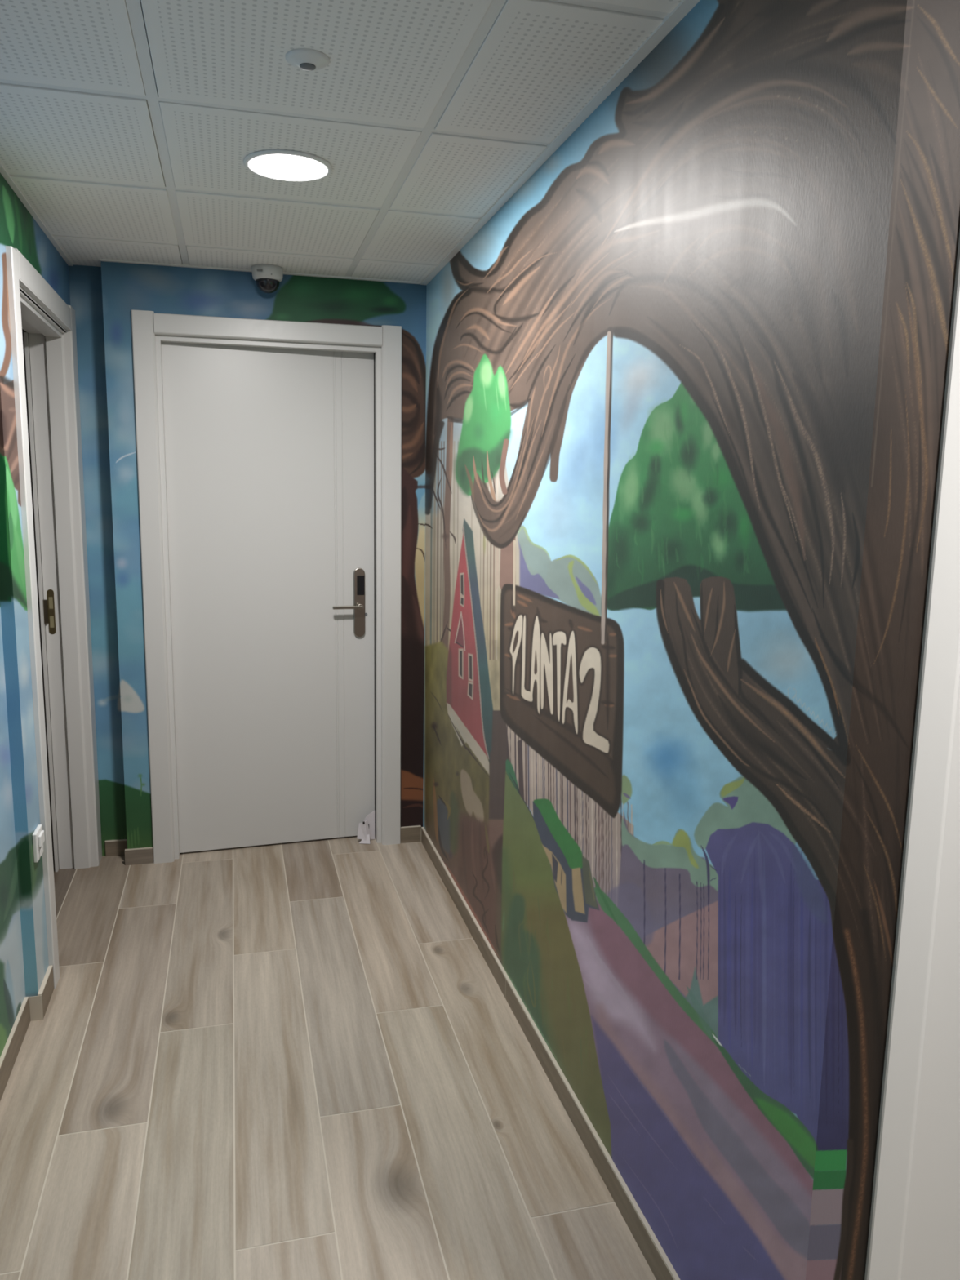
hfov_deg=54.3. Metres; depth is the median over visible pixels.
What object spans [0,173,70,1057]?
wall
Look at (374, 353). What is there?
wall
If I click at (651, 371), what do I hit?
wall
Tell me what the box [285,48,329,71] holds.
sensor
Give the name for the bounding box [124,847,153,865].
baseboard
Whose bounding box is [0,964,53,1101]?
baseboard
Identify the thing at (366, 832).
folded paper
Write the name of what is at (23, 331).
door frame
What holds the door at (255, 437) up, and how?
in the wall at (126, 286)
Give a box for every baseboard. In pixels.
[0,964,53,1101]
[105,839,127,856]
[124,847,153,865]
[400,825,421,843]
[421,826,679,1279]
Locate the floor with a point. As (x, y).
(302, 1060)
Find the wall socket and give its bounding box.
[31,824,44,862]
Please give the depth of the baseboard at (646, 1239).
2.29 m
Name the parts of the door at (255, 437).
casing, lever handle, lock plate, casing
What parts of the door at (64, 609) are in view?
casing, strike plate, casing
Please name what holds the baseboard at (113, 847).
attached to the wall at (85, 282)
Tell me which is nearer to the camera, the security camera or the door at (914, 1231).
the door at (914, 1231)
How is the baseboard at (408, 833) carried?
attached to the wall at (126, 286)
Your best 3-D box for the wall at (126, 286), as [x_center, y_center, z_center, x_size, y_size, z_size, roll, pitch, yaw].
[-0.827,-0.304,3.784,1.209,2.400,0.100,-1,9,-15]
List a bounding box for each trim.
[0,163,72,266]
[100,258,421,284]
[420,0,700,284]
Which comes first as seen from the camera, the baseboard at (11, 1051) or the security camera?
the baseboard at (11, 1051)
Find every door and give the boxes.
[5,245,102,988]
[131,309,401,863]
[864,230,959,1279]
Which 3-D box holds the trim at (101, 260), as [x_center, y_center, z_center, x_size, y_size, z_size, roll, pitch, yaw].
[-0.807,-1.405,3.550,1.184,0.024,0.016,-1,9,-15]
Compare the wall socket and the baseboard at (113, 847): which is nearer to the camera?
the wall socket
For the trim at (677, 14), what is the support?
attached to the wall at (651, 371)
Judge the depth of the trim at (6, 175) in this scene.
2.81 m
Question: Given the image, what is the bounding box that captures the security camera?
[251,263,283,293]
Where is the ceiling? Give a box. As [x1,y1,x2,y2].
[0,0,681,282]
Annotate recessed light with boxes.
[243,149,332,182]
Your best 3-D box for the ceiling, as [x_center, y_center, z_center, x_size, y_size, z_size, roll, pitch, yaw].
[-0.001,-1.037,1.088,3.600,0.085,5.800,-1,9,-15]
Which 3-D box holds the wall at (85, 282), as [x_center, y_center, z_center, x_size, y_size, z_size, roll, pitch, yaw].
[-1.490,-0.298,3.677,0.227,2.400,0.001,-1,9,-15]
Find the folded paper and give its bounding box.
[356,810,374,844]
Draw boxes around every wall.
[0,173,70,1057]
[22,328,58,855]
[68,264,126,855]
[100,261,426,852]
[373,353,375,822]
[422,0,906,1279]
[805,0,959,1279]
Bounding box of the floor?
[0,822,656,1279]
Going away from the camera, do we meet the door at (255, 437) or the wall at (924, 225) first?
the wall at (924, 225)
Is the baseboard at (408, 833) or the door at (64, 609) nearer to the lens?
the door at (64, 609)

